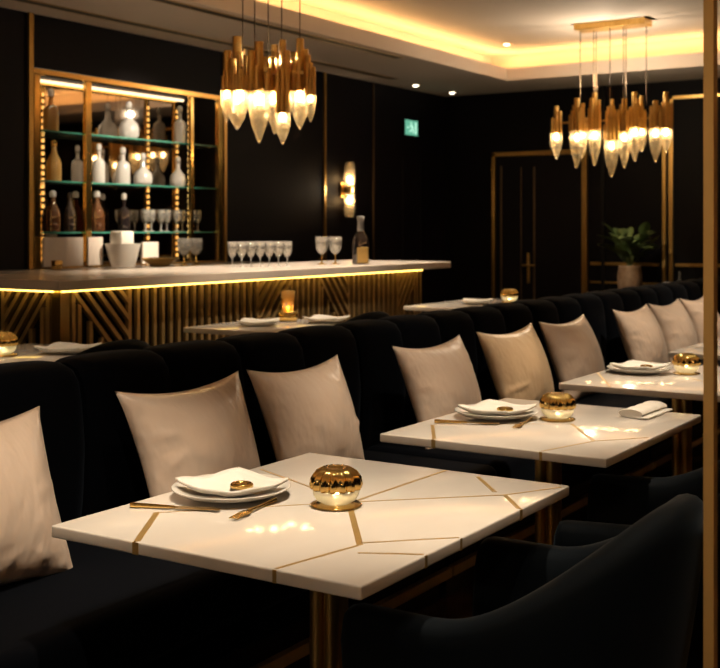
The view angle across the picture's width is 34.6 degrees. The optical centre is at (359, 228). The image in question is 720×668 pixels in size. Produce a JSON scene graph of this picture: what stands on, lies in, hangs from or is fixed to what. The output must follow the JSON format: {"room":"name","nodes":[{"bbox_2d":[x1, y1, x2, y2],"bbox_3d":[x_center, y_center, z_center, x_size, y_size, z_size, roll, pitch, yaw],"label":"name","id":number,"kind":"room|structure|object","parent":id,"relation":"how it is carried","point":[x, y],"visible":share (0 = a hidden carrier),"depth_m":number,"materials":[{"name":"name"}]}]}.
{"room":"restaurant","nodes":[
{"label":"restaurant","id":0,"kind":"room"},
{"bbox_2d":[0,7,444,311],"bbox_3d":[-2.880,-0.200,7.005,0.300,3.100,13.900,0,0,33],"label":"wall","id":1,"kind":"structure","parent":0,"point":[275,189],"depth_m":10.14,"materials":[{"name":"black paint"}]},
{"bbox_2d":[27,12,33,268],"bbox_3d":[-2.209,-0.050,7.757,0.020,2.800,0.040,0,0,33],"label":"trim","id":2,"kind":"structure","parent":1,"relation":"attached to","point":[30,16],"depth_m":7.74,"materials":[{"name":"gold metal"}]},
{"bbox_2d":[223,52,226,261],"bbox_3d":[-1.107,-0.050,9.480,0.020,2.800,0.030,0,0,33],"label":"trim","id":3,"kind":"structure","parent":1,"relation":"attached to","point":[224,97],"depth_m":9.47,"materials":[{"name":"gold metal"}]},
{"bbox_2d":[323,72,325,260],"bbox_3d":[-0.325,-0.050,10.707,0.015,2.800,0.030,0,0,33],"label":"trim","id":4,"kind":"structure","parent":1,"relation":"attached to","point":[324,73],"depth_m":10.70,"materials":[{"name":"gold metal"}]},
{"bbox_2d":[340,162,354,216],"bbox_3d":[-0.107,-0.370,10.941,0.129,0.520,0.109,0,0,33],"label":"wall sconce","id":5,"kind":"object","parent":1,"relation":"attached to","point":[344,190],"visible":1,"depth_m":10.92,"materials":[{"name":"gold metal"}]},
{"bbox_2d":[373,82,374,259],"bbox_3d":[0.134,-0.050,11.428,0.012,2.800,0.020,0,0,33],"label":"trim","id":6,"kind":"structure","parent":1,"relation":"attached to","point":[373,82],"depth_m":11.42,"materials":[{"name":"brown metal"}]},
{"bbox_2d":[402,119,417,136],"bbox_3d":[0.525,-1.050,12.009,0.044,0.170,0.270,0,0,33],"label":"exit sign","id":7,"kind":"object","parent":1,"relation":"attached to","point":[409,127],"visible":1,"depth_m":11.97,"materials":[{"name":"green plastic"}]},
{"bbox_2d":[401,156,420,260],"bbox_3d":[0.536,0.300,12.056,0.012,2.100,0.390,0,0,33],"label":"trim","id":8,"kind":"structure","parent":1,"relation":"attached to","point":[401,156],"depth_m":11.89,"materials":[{"name":"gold metal"}]},
{"bbox_2d":[0,0,719,96],"bbox_3d":[1.032,-1.600,4.444,9.050,0.300,13.800,0,0,33],"label":"ceiling","id":9,"kind":"structure","parent":0,"point":[439,68],"depth_m":10.10,"materials":[{"name":"paint"}]},
{"bbox_2d":[14,0,231,45],"bbox_3d":[-1.565,-1.447,8.188,0.104,0.006,2.142,0,0,33],"label":"ceiling vent","id":10,"kind":"object","parent":9,"relation":"in","point":[47,5],"depth_m":8.05,"materials":[{"name":"black metal"}]},
{"bbox_2d":[153,0,403,58],"bbox_3d":[-1.400,-1.447,7.091,0.084,0.006,6.440,0,0,33],"label":"ceiling vent","id":11,"kind":"object","parent":9,"relation":"in","point":[170,2],"visible":1,"depth_m":8.28,"materials":[{"name":"black metal"}]},
{"bbox_2d":[311,60,397,79],"bbox_3d":[-0.055,-1.447,10.548,0.103,0.006,1.455,0,0,33],"label":"ceiling vent","id":12,"kind":"object","parent":9,"relation":"in","point":[314,62],"depth_m":10.54,"materials":[{"name":"black metal"}]},
{"bbox_2d":[291,0,719,56],"bbox_3d":[0.890,-1.800,4.594,9.650,0.100,14.100,0,0,33],"label":"ceiling","id":13,"kind":"structure","parent":0,"point":[477,26],"depth_m":9.71,"materials":[{"name":"paint"}]},
{"bbox_2d":[220,0,315,144],"bbox_3d":[-0.431,-1.072,5.443,0.452,1.354,0.226,0,0,0],"label":"chandelier","id":14,"kind":"object","parent":13,"relation":"hanging from","point":[280,75],"visible":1,"depth_m":5.42,"materials":[{"name":"gold metal"}]},
{"bbox_2d":[550,17,672,176],"bbox_3d":[2.101,-1.090,9.804,1.100,1.318,0.364,0,0,33],"label":"chandelier","id":15,"kind":"object","parent":13,"relation":"hanging from","point":[660,117],"visible":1,"depth_m":9.72,"materials":[{"name":"gold metal"}]},
{"bbox_2d":[417,443,719,618],"bbox_3d":[0.890,1.400,4.594,9.650,0.100,14.100,0,0,33],"label":"floor","id":16,"kind":"structure","parent":0,"point":[458,605],"depth_m":4.17,"materials":[{"name":"brown wood"}]},
{"bbox_2d":[0,343,75,363],"bbox_3d":[-1.304,0.905,4.170,0.570,0.890,0.820,0,0,33],"label":"table","id":17,"kind":"object","parent":16,"relation":"on","point":[26,352],"visible":0.14,"depth_m":4.21,"materials":[{"name":"beige stone"}]},
{"bbox_2d":[0,332,17,356],"bbox_3d":[-1.300,0.417,4.203,0.114,0.084,0.117,0,0,33],"label":"candle holder","id":18,"kind":"object","parent":17,"relation":"on","point":[8,340],"visible":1,"depth_m":4.17,"materials":[{"name":"gold metal"}]},
{"bbox_2d":[0,345,16,354],"bbox_3d":[-1.300,0.438,4.203,0.103,0.030,0.103,0,0,33],"label":"glass cup","id":19,"kind":"object","parent":18,"relation":"on","point":[4,349],"depth_m":4.17,"materials":[{"name":"clear glass"}]},
{"bbox_2d":[34,342,101,353],"bbox_3d":[-1.080,0.443,4.287,0.180,0.036,0.180,0,0,15],"label":"folded napkin","id":20,"kind":"object","parent":17,"relation":"on","point":[57,347],"visible":0.92,"depth_m":4.26,"materials":[{"name":"white fabric"}]},
{"bbox_2d":[76,339,149,354],"bbox_3d":[-0.979,0.852,3.831,0.602,0.998,0.647,0,0,33],"label":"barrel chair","id":21,"kind":"object","parent":16,"relation":"on","point":[128,343],"visible":0.05,"depth_m":3.65,"materials":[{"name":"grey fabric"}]},
{"bbox_2d":[0,361,245,667],"bbox_3d":[-0.969,0.858,2.512,0.780,0.985,1.388,0,0,33],"label":"banquette","id":22,"kind":"object","parent":16,"relation":"on","point":[113,608],"visible":0.75,"depth_m":2.71,"materials":[{"name":"fabric"}]},
{"bbox_2d":[0,406,72,586],"bbox_3d":[-0.894,0.653,2.667,0.210,0.403,0.578,0,0,33],"label":"throw pillow","id":23,"kind":"object","parent":22,"relation":"on","point":[29,511],"visible":0.98,"depth_m":2.72,"materials":[{"name":"beige fabric"}]},
{"bbox_2d":[0,540,245,667],"bbox_3d":[-0.893,0.905,2.463,0.600,0.150,1.388,0,0,33],"label":"seat cushion","id":24,"kind":"object","parent":22,"relation":"on","point":[114,608],"depth_m":2.61,"materials":[{"name":"fabric"}]},
{"bbox_2d":[0,261,281,273],"bbox_3d":[-1.570,0.810,8.482,0.785,1.080,2.600,0,0,33],"label":"countertop","id":25,"kind":"structure","parent":16,"relation":"on","point":[239,262],"depth_m":8.12,"materials":[{"name":"stone"}]},
{"bbox_2d":[42,237,82,268],"bbox_3d":[-2.040,0.163,7.946,0.060,0.212,0.360,0,0,33],"label":"storage boxes","id":26,"kind":"object","parent":25,"relation":"on","point":[69,250],"visible":0.98,"depth_m":7.94,"materials":[{"name":"stone"}]},
{"bbox_2d":[86,237,103,266],"bbox_3d":[-1.878,0.163,8.199,0.060,0.212,0.140,0,0,33],"label":"marble tray","id":27,"kind":"object","parent":25,"relation":"on","point":[94,244],"visible":1,"depth_m":8.18,"materials":[{"name":"stone"}]},
{"bbox_2d":[105,231,140,266],"bbox_3d":[-1.699,0.142,8.294,0.260,0.255,0.260,0,0,33],"label":"ice bucket","id":28,"kind":"object","parent":25,"relation":"on","point":[122,251],"visible":1,"depth_m":8.21,"materials":[{"name":"white ceramic"}]},
{"bbox_2d":[34,68,222,268],"bbox_3d":[-1.768,-0.409,8.692,0.268,1.354,1.992,0,0,33],"label":"bottle shelves","id":29,"kind":"object","parent":25,"relation":"on","point":[92,110],"visible":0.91,"depth_m":8.77,"materials":[{"name":"brown metal"}]},
{"bbox_2d":[43,89,58,130],"bbox_3d":[-2.161,-0.831,8.091,0.109,0.300,0.109,0,0,33],"label":"bottle","id":30,"kind":"object","parent":29,"relation":"on","point":[50,111],"visible":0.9,"depth_m":8.05,"materials":[{"name":"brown glass"}]},
{"bbox_2d":[45,190,60,231],"bbox_3d":[-2.151,-0.126,8.107,0.106,0.290,0.106,0,0,33],"label":"bottle","id":31,"kind":"object","parent":29,"relation":"on","point":[52,215],"visible":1,"depth_m":8.07,"materials":[{"name":"brown glass"}]},
{"bbox_2d":[46,140,61,180],"bbox_3d":[-2.147,-0.481,8.114,0.106,0.290,0.106,0,0,33],"label":"bottle","id":32,"kind":"object","parent":29,"relation":"on","point":[53,165],"visible":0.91,"depth_m":8.08,"materials":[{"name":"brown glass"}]},
{"bbox_2d":[63,192,76,231],"bbox_3d":[-2.066,-0.121,8.240,0.097,0.280,0.097,0,0,33],"label":"bottle","id":33,"kind":"object","parent":29,"relation":"on","point":[69,215],"visible":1,"depth_m":8.21,"materials":[{"name":"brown glass"}]},
{"bbox_2d":[92,191,104,231],"bbox_3d":[-1.924,-0.131,8.462,0.113,0.300,0.113,0,0,33],"label":"bottle","id":34,"kind":"object","parent":29,"relation":"on","point":[98,215],"visible":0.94,"depth_m":8.42,"materials":[{"name":"brown glass"}]},
{"bbox_2d":[93,144,104,182],"bbox_3d":[-1.913,-0.481,8.479,0.088,0.290,0.088,0,0,33],"label":"bottle","id":35,"kind":"object","parent":29,"relation":"on","point":[98,163],"visible":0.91,"depth_m":8.44,"materials":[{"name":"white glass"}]},
{"bbox_2d":[116,147,129,183],"bbox_3d":[-1.780,-0.476,8.687,0.106,0.280,0.106,0,0,33],"label":"bottle","id":36,"kind":"object","parent":29,"relation":"on","point":[122,167],"visible":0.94,"depth_m":8.65,"materials":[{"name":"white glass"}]},
{"bbox_2d":[118,193,129,230],"bbox_3d":[-1.774,-0.126,8.696,0.092,0.290,0.092,0,0,33],"label":"bottle","id":37,"kind":"object","parent":29,"relation":"on","point":[123,212],"visible":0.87,"depth_m":8.66,"materials":[{"name":"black glass"}]},
{"bbox_2d":[119,101,138,137],"bbox_3d":[-1.746,-0.824,8.741,0.153,0.286,0.153,0,0,33],"label":"decanter","id":38,"kind":"object","parent":29,"relation":"on","point":[129,128],"visible":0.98,"depth_m":8.69,"materials":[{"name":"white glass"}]},
{"bbox_2d":[133,153,151,184],"bbox_3d":[-1.664,-0.460,8.869,0.144,0.249,0.144,0,0,33],"label":"decanter","id":39,"kind":"object","parent":29,"relation":"on","point":[143,176],"visible":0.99,"depth_m":8.82,"materials":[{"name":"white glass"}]},
{"bbox_2d":[170,157,185,185],"bbox_3d":[-1.449,-0.457,9.206,0.129,0.242,0.129,0,0,33],"label":"decanter","id":40,"kind":"object","parent":29,"relation":"on","point":[177,178],"visible":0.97,"depth_m":9.16,"materials":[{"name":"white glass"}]},
{"bbox_2d":[174,106,185,142],"bbox_3d":[-1.436,-0.831,9.226,0.097,0.300,0.097,0,0,33],"label":"bottle","id":41,"kind":"object","parent":29,"relation":"on","point":[179,125],"visible":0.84,"depth_m":9.19,"materials":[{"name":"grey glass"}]},
{"bbox_2d":[141,242,157,264],"bbox_3d":[-1.575,0.183,8.674,0.060,0.172,0.170,0,0,33],"label":"marble tray","id":42,"kind":"object","parent":25,"relation":"on","point":[148,249],"visible":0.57,"depth_m":8.65,"materials":[{"name":"stone"}]},
{"bbox_2d":[141,257,178,266],"bbox_3d":[-1.443,0.238,8.360,0.283,0.062,0.282,0,0,33],"label":"bowl","id":43,"kind":"object","parent":25,"relation":"on","point":[153,261],"visible":1,"depth_m":8.28,"materials":[{"name":"gold metal"}]},
{"bbox_2d":[177,238,190,264],"bbox_3d":[-1.312,0.169,8.621,0.100,0.200,0.100,0,0,33],"label":"stemmed glass","id":44,"kind":"object","parent":25,"relation":"on","point":[181,252],"visible":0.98,"depth_m":8.60,"materials":[{"name":"clear glass"}]},
{"bbox_2d":[177,238,190,255],"bbox_3d":[-1.312,0.133,8.621,0.100,0.128,0.100,0,0,33],"label":"bowl","id":45,"kind":"object","parent":44,"relation":"on","point":[181,252],"depth_m":8.60,"materials":[{"name":"clear glass"}]},
{"bbox_2d":[190,238,202,264],"bbox_3d":[-1.239,0.169,8.736,0.100,0.200,0.100,0,0,33],"label":"stemmed glass","id":46,"kind":"object","parent":25,"relation":"on","point":[194,252],"visible":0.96,"depth_m":8.71,"materials":[{"name":"clear glass"}]},
{"bbox_2d":[190,238,202,254],"bbox_3d":[-1.239,0.133,8.736,0.100,0.128,0.100,0,0,33],"label":"bowl","id":47,"kind":"object","parent":46,"relation":"on","point":[194,252],"depth_m":8.71,"materials":[{"name":"clear glass"}]},
{"bbox_2d":[0,260,450,345],"bbox_3d":[-0.685,0.787,6.753,0.830,1.125,3.600,0,0,33],"label":"bar counter","id":48,"kind":"object","parent":16,"relation":"on","point":[153,306],"depth_m":5.94,"materials":[{"name":"metal"}]},
{"bbox_2d":[0,260,450,290],"bbox_3d":[-0.685,0.247,6.753,0.830,0.045,3.600,0,0,33],"label":"countertop","id":49,"kind":"structure","parent":48,"relation":"on","point":[114,278],"depth_m":5.99,"materials":[{"name":"stone"}]},
{"bbox_2d":[246,241,255,266],"bbox_3d":[-0.647,0.149,6.872,0.058,0.150,0.058,0,0,33],"label":"stemmed glass","id":50,"kind":"object","parent":48,"relation":"on","point":[248,242],"visible":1,"depth_m":6.86,"materials":[{"name":"clear glass"}]},
{"bbox_2d":[246,241,255,257],"bbox_3d":[-0.647,0.122,6.872,0.058,0.096,0.058,0,0,33],"label":"bowl","id":51,"kind":"object","parent":50,"relation":"on","point":[254,243],"depth_m":6.86,"materials":[{"name":"clear glass"}]},
{"bbox_2d":[255,241,264,266],"bbox_3d":[-0.596,0.149,6.905,0.058,0.150,0.058,0,0,33],"label":"stemmed glass","id":52,"kind":"object","parent":48,"relation":"on","point":[257,242],"visible":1,"depth_m":6.89,"materials":[{"name":"clear glass"}]},
{"bbox_2d":[255,241,264,257],"bbox_3d":[-0.596,0.122,6.905,0.058,0.096,0.058,0,0,33],"label":"bowl","id":53,"kind":"object","parent":52,"relation":"on","point":[263,242],"depth_m":6.89,"materials":[{"name":"clear glass"}]},
{"bbox_2d":[315,237,327,263],"bbox_3d":[-0.243,0.137,7.360,0.084,0.175,0.084,0,0,33],"label":"stemmed glass","id":54,"kind":"object","parent":48,"relation":"on","point":[323,251],"visible":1,"depth_m":7.34,"materials":[{"name":"clear glass"}]},
{"bbox_2d":[315,237,327,253],"bbox_3d":[-0.243,0.105,7.360,0.084,0.112,0.084,0,0,33],"label":"bowl","id":55,"kind":"object","parent":54,"relation":"on","point":[323,251],"depth_m":7.34,"materials":[{"name":"clear glass"}]},
{"bbox_2d":[329,237,341,263],"bbox_3d":[-0.158,0.137,7.401,0.084,0.175,0.084,0,0,33],"label":"stemmed glass","id":56,"kind":"object","parent":48,"relation":"on","point":[333,251],"visible":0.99,"depth_m":7.38,"materials":[{"name":"clear glass"}]},
{"bbox_2d":[329,237,341,253],"bbox_3d":[-0.158,0.105,7.401,0.084,0.112,0.084,0,0,33],"label":"bowl","id":57,"kind":"object","parent":56,"relation":"on","point":[333,251],"depth_m":7.38,"materials":[{"name":"clear glass"}]},
{"bbox_2d":[352,216,368,263],"bbox_3d":[0.004,0.071,7.390,0.110,0.306,0.116,0,0,0],"label":"bottle","id":58,"kind":"object","parent":48,"relation":"on","point":[360,244],"visible":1,"depth_m":7.35,"materials":[{"name":"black glass"}]},
{"bbox_2d":[183,318,344,335],"bbox_3d":[-0.406,0.905,5.565,0.560,0.890,0.700,0,0,33],"label":"table","id":59,"kind":"object","parent":16,"relation":"on","point":[229,328],"visible":0.17,"depth_m":5.40,"materials":[{"name":"beige stone"}]},
{"bbox_2d":[236,317,279,325],"bbox_3d":[-0.482,0.443,5.483,0.180,0.036,0.180,0,0,4],"label":"folded napkin","id":60,"kind":"object","parent":59,"relation":"on","point":[244,321],"visible":1,"depth_m":5.42,"materials":[{"name":"white fabric"}]},
{"bbox_2d":[278,291,297,321],"bbox_3d":[-0.360,0.385,5.785,0.100,0.150,0.100,0,0,33],"label":"candle lamp","id":61,"kind":"object","parent":59,"relation":"on","point":[287,314],"visible":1,"depth_m":5.76,"materials":[{"name":"orange glass"}]},
{"bbox_2d":[303,314,349,322],"bbox_3d":[-0.164,0.443,5.684,0.180,0.036,0.180,0,0,21],"label":"folded napkin","id":62,"kind":"object","parent":59,"relation":"on","point":[317,318],"visible":1,"depth_m":5.64,"materials":[{"name":"white fabric"}]},
{"bbox_2d":[55,325,496,667],"bbox_3d":[-0.208,0.858,3.702,0.780,0.985,1.403,0,0,33],"label":"banquette","id":63,"kind":"object","parent":16,"relation":"on","point":[273,631],"visible":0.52,"depth_m":3.43,"materials":[{"name":"fabric"}]},
{"bbox_2d":[115,371,259,497],"bbox_3d":[-0.455,0.650,3.349,0.206,0.411,0.540,0,0,35],"label":"throw pillow","id":64,"kind":"object","parent":63,"relation":"on","point":[207,429],"visible":0.68,"depth_m":3.24,"materials":[{"name":"beige fabric"}]},
{"bbox_2d":[246,355,364,461],"bbox_3d":[-0.150,0.650,3.830,0.204,0.411,0.519,0,0,35],"label":"throw pillow","id":65,"kind":"object","parent":63,"relation":"on","point":[309,410],"visible":0.77,"depth_m":3.72,"materials":[{"name":"beige fabric"}]},
{"bbox_2d":[245,450,496,612],"bbox_3d":[-0.133,0.905,3.654,0.600,0.150,1.403,0,0,33],"label":"seat cushion","id":66,"kind":"object","parent":63,"relation":"on","point":[262,596],"depth_m":3.12,"materials":[{"name":"stone"}]},
{"bbox_2d":[52,453,568,667],"bbox_3d":[-0.067,0.975,2.525,0.746,0.751,0.909,0,0,33],"label":"dining table","id":67,"kind":"object","parent":16,"relation":"on","point":[409,519],"visible":0.89,"depth_m":2.36,"materials":[{"name":"beige stone"}]},
{"bbox_2d":[130,502,220,509],"bbox_3d":[-0.395,0.594,2.473,0.200,0.011,0.017,0,0,11],"label":"knife","id":68,"kind":"object","parent":67,"relation":"on","point":[132,504],"visible":1,"depth_m":2.47,"materials":[{"name":"gold metal"}]},
{"bbox_2d":[171,474,290,502],"bbox_3d":[-0.289,0.588,2.601,0.268,0.024,0.268,0,0,33],"label":"dinner plate","id":69,"kind":"object","parent":67,"relation":"on","point":[178,488],"visible":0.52,"depth_m":2.57,"materials":[{"name":"white ceramic"}]},
{"bbox_2d":[175,467,287,496],"bbox_3d":[-0.288,0.574,2.594,0.180,0.036,0.180,0,0,-43],"label":"folded napkin","id":70,"kind":"object","parent":69,"relation":"on","point":[218,483],"visible":0.91,"depth_m":2.61,"materials":[{"name":"white fabric"}]},
{"bbox_2d":[230,480,253,489],"bbox_3d":[-0.264,0.573,2.584,0.053,0.012,0.053,0,0,33],"label":"napkin ring","id":71,"kind":"object","parent":70,"relation":"on","point":[242,484],"visible":0.94,"depth_m":2.57,"materials":[{"name":"gold metal"}]},
{"bbox_2d":[229,497,276,519],"bbox_3d":[-0.223,0.595,2.461,0.022,0.012,0.185,0,0,24],"label":"fork","id":72,"kind":"object","parent":67,"relation":"on","point":[242,513],"visible":1,"depth_m":2.43,"materials":[{"name":"gold metal"}]},
{"bbox_2d":[309,464,362,510],"bbox_3d":[-0.052,0.557,2.508,0.114,0.084,0.117,0,0,33],"label":"candle holder","id":73,"kind":"object","parent":67,"relation":"on","point":[335,487],"visible":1,"depth_m":2.47,"materials":[{"name":"gold metal"}]},
{"bbox_2d":[312,489,358,505],"bbox_3d":[-0.052,0.578,2.508,0.103,0.030,0.103,0,0,33],"label":"glass cup","id":74,"kind":"object","parent":73,"relation":"on","point":[324,497],"depth_m":2.47,"materials":[{"name":"clear glass"}]},
{"bbox_2d":[345,311,389,321],"bbox_3d":[-0.160,0.852,5.112,0.602,0.998,0.647,0,0,33],"label":"barrel chair","id":75,"kind":"object","parent":16,"relation":"on","point":[375,315],"visible":0.06,"depth_m":4.91,"materials":[{"name":"black fabric"}]},
{"bbox_2d":[403,298,517,310],"bbox_3d":[0.745,0.905,7.150,0.550,0.890,0.950,0,0,33],"label":"table","id":76,"kind":"object","parent":16,"relation":"on","point":[448,305],"visible":0.11,"depth_m":6.96,"materials":[{"name":"beige stone"}]},
{"bbox_2d":[500,289,518,302],"bbox_3d":[0.938,0.417,7.258,0.114,0.084,0.117,0,0,33],"label":"candle holder","id":77,"kind":"object","parent":76,"relation":"on","point":[508,295],"visible":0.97,"depth_m":7.22,"materials":[{"name":"gold metal"}]},
{"bbox_2d":[333,296,671,596],"bbox_3d":[0.780,0.858,5.248,0.780,0.985,2.233,0,0,33],"label":"banquette","id":78,"kind":"object","parent":16,"relation":"on","point":[385,403],"visible":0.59,"depth_m":4.74,"materials":[{"name":"fabric"}]},
{"bbox_2d":[392,334,481,448],"bbox_3d":[0.341,0.650,4.597,0.204,0.411,0.556,0,0,35],"label":"throw pillow","id":79,"kind":"object","parent":78,"relation":"on","point":[438,379],"visible":0.78,"depth_m":4.46,"materials":[{"name":"beige fabric"}]},
{"bbox_2d":[476,323,553,400],"bbox_3d":[0.733,0.648,5.210,0.204,0.409,0.577,0,0,30],"label":"throw pillow","id":80,"kind":"object","parent":78,"relation":"on","point":[517,362],"visible":0.88,"depth_m":5.06,"materials":[{"name":"beige fabric"}]},
{"bbox_2d":[367,390,671,480],"bbox_3d":[0.856,0.905,5.199,0.600,0.150,2.233,0,0,33],"label":"seat cushion","id":81,"kind":"object","parent":78,"relation":"on","point":[506,467],"depth_m":4.34,"materials":[{"name":"fabric"}]},
{"bbox_2d":[538,314,604,400],"bbox_3d":[1.084,0.648,5.759,0.204,0.409,0.577,0,0,35],"label":"throw pillow","id":82,"kind":"object","parent":78,"relation":"on","point":[573,348],"visible":0.8,"depth_m":5.61,"materials":[{"name":"beige fabric"}]},
{"bbox_2d":[341,493,702,667],"bbox_3d":[0.374,0.927,2.301,0.602,0.848,0.647,0,0,33],"label":"barrel chair","id":83,"kind":"object","parent":16,"relation":"on","point":[628,599],"visible":0.98,"depth_m":2.06,"materials":[{"name":"grey fabric"}]},
{"bbox_2d":[380,398,700,544],"bbox_3d":[0.580,0.975,3.566,0.695,0.751,0.856,0,0,33],"label":"dining table","id":84,"kind":"object","parent":16,"relation":"on","point":[598,436],"visible":0.49,"depth_m":3.41,"materials":[{"name":"beige stone"}]},
{"bbox_2d":[454,404,538,420],"bbox_3d":[0.435,0.588,3.687,0.268,0.024,0.268,0,0,33],"label":"dinner plate","id":85,"kind":"object","parent":84,"relation":"on","point":[533,411],"visible":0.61,"depth_m":3.60,"materials":[{"name":"white ceramic"}]},
{"bbox_2d":[458,399,535,415],"bbox_3d":[0.436,0.574,3.680,0.180,0.036,0.180,0,0,41],"label":"folded napkin","id":86,"kind":"object","parent":85,"relation":"on","point":[488,407],"visible":0.93,"depth_m":3.69,"materials":[{"name":"white fabric"}]},
{"bbox_2d":[539,392,575,421],"bbox_3d":[0.621,0.557,3.639,0.114,0.084,0.117,0,0,33],"label":"candle holder","id":87,"kind":"object","parent":84,"relation":"on","point":[556,406],"visible":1,"depth_m":3.60,"materials":[{"name":"gold metal"}]},
{"bbox_2d":[541,408,573,418],"bbox_3d":[0.621,0.578,3.639,0.103,0.030,0.103,0,0,33],"label":"glass cup","id":88,"kind":"object","parent":87,"relation":"on","point":[550,413],"depth_m":3.60,"materials":[{"name":"clear glass"}]},
{"bbox_2d":[618,401,672,419],"bbox_3d":[0.926,0.586,3.752,0.102,0.028,0.230,0,0,35],"label":"rolled napkin","id":89,"kind":"object","parent":84,"relation":"on","point":[647,410],"visible":1,"depth_m":3.70,"materials":[{"name":"white fabric"}]},
{"bbox_2d":[553,460,719,667],"bbox_3d":[0.848,0.927,3.014,0.602,0.848,0.647,0,0,20],"label":"barrel chair","id":90,"kind":"object","parent":16,"relation":"on","point":[615,502],"visible":0.28,"depth_m":3.27,"materials":[{"name":"fabric"}]},
{"bbox_2d":[559,362,719,475],"bbox_3d":[1.305,0.975,4.691,0.695,0.751,0.890,0,0,33],"label":"dining table","id":91,"kind":"object","parent":16,"relation":"on","point":[682,389],"visible":0.31,"depth_m":4.58,"materials":[{"name":"beige stone"}]},
{"bbox_2d":[607,363,672,374],"bbox_3d":[1.167,0.588,4.832,0.268,0.024,0.268,0,0,33],"label":"dinner plate","id":92,"kind":"object","parent":91,"relation":"on","point":[612,367],"visible":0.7,"depth_m":4.74,"materials":[{"name":"white ceramic"}]},
{"bbox_2d":[610,360,670,370],"bbox_3d":[1.169,0.574,4.825,0.180,0.036,0.180,0,0,45],"label":"folded napkin","id":93,"kind":"object","parent":92,"relation":"on","point":[631,364],"visible":0.88,"depth_m":4.82,"materials":[{"name":"white fabric"}]},
{"bbox_2d":[672,353,700,374],"bbox_3d":[1.352,0.557,4.792,0.114,0.084,0.117,0,0,33],"label":"candle holder","id":94,"kind":"object","parent":91,"relation":"on","point":[684,363],"visible":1,"depth_m":4.75,"materials":[{"name":"gold metal"}]},
{"bbox_2d":[674,365,698,372],"bbox_3d":[1.352,0.578,4.792,0.103,0.030,0.103,0,0,33],"label":"glass cup","id":95,"kind":"object","parent":94,"relation":"on","point":[679,368],"depth_m":4.75,"materials":[{"name":"clear glass"}]},
{"bbox_2d":[562,281,719,476],"bbox_3d":[1.987,0.858,7.135,0.780,0.985,2.213,0,0,33],"label":"banquette","id":96,"kind":"object","parent":16,"relation":"on","point":[596,306],"visible":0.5,"depth_m":6.66,"materials":[{"name":"fabric"}]},
{"bbox_2d":[612,304,667,362],"bbox_3d":[1.623,0.648,6.602,0.204,0.409,0.577,0,0,35],"label":"throw pillow","id":97,"kind":"object","parent":96,"relation":"on","point":[642,337],"visible":0.84,"depth_m":6.45,"materials":[{"name":"beige fabric"}]},
{"bbox_2d":[649,299,697,363],"bbox_3d":[1.952,0.648,7.116,0.204,0.409,0.577,0,0,35],"label":"throw pillow","id":98,"kind":"object","parent":96,"relation":"on","point":[677,327],"visible":0.65,"depth_m":6.96,"materials":[{"name":"beige fabric"}]},
{"bbox_2d":[680,297,719,343],"bbox_3d":[2.285,0.648,7.636,0.204,0.409,0.577,0,0,30],"label":"throw pillow","id":99,"kind":"object","parent":96,"relation":"on","point":[694,309],"visible":0.35,"depth_m":7.45,"materials":[{"name":"beige fabric"}]},
{"bbox_2d":[668,338,719,359],"bbox_3d":[2.033,0.975,5.828,0.695,0.751,0.890,0,0,33],"label":"dining table","id":100,"kind":"object","parent":16,"relation":"on","point":[697,349],"visible":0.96,"depth_m":5.71,"materials":[{"name":"beige stone"}]},
{"bbox_2d":[684,276,719,315],"bbox_3d":[3.019,0.858,8.748,0.780,0.985,1.583,0,0,33],"label":"banquette","id":101,"kind":"object","parent":16,"relation":"on","point":[699,281],"visible":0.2,"depth_m":8.36,"materials":[{"name":"fabric"}]},
{"bbox_2d":[703,0,717,667],"bbox_3d":[0.516,-0.200,1.706,0.090,3.100,0.090,0,0,33],"label":"post","id":102,"kind":"object","parent":16,"relation":"on","point":[710,7],"visible":1,"depth_m":1.70,"materials":[{"name":"gold metal"}]},
{"bbox_3d":[2.997,0.975,10.903,1.300,0.750,0.380,0,0,33],"label":"console table","id":103,"kind":"object","parent":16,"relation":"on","visible":0},
{"bbox_2d":[598,222,659,288],"bbox_3d":[2.579,0.266,11.049,0.541,0.667,0.701,0,0,33],"label":"potted plant","id":104,"kind":"object","parent":103,"relation":"on","point":[628,275],"visible":0.99,"depth_m":11.00,"materials":[{"name":"green plant"}]},
{"bbox_2d":[445,78,719,301],"bbox_3d":[4.776,-0.200,10.299,9.050,3.100,0.100,0,0,33],"label":"wall","id":105,"kind":"structure","parent":0,"point":[477,127],"depth_m":11.78,"materials":[{"name":"black paint"}]},
{"bbox_2d":[492,149,587,299],"bbox_3d":[1.850,0.268,12.052,1.070,2.165,0.098,0,0,33],"label":"door","id":106,"kind":"structure","parent":105,"relation":"in","point":[540,203],"depth_m":12.06,"materials":[{"name":"black wood"}]},
{"bbox_2d":[601,85,604,290],"bbox_3d":[2.458,-0.050,11.704,0.030,2.800,0.030,0,0,33],"label":"trim","id":107,"kind":"structure","parent":105,"relation":"attached to","point":[603,86],"depth_m":11.69,"materials":[{"name":"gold metal"}]},
{"bbox_2d":[590,262,719,284],"bbox_3d":[3.978,0.443,10.739,3.870,0.215,0.020,0,0,33],"label":"trim","id":108,"kind":"structure","parent":105,"relation":"attached to","point":[591,263],"depth_m":11.48,"materials":[{"name":"gold metal"}]},
{"bbox_2d":[662,93,719,282],"bbox_3d":[4.291,-0.150,10.538,3.125,2.300,0.020,0,0,33],"label":"trim","id":109,"kind":"structure","parent":105,"relation":"attached to","point":[671,98],"depth_m":11.33,"materials":[{"name":"gold metal"}]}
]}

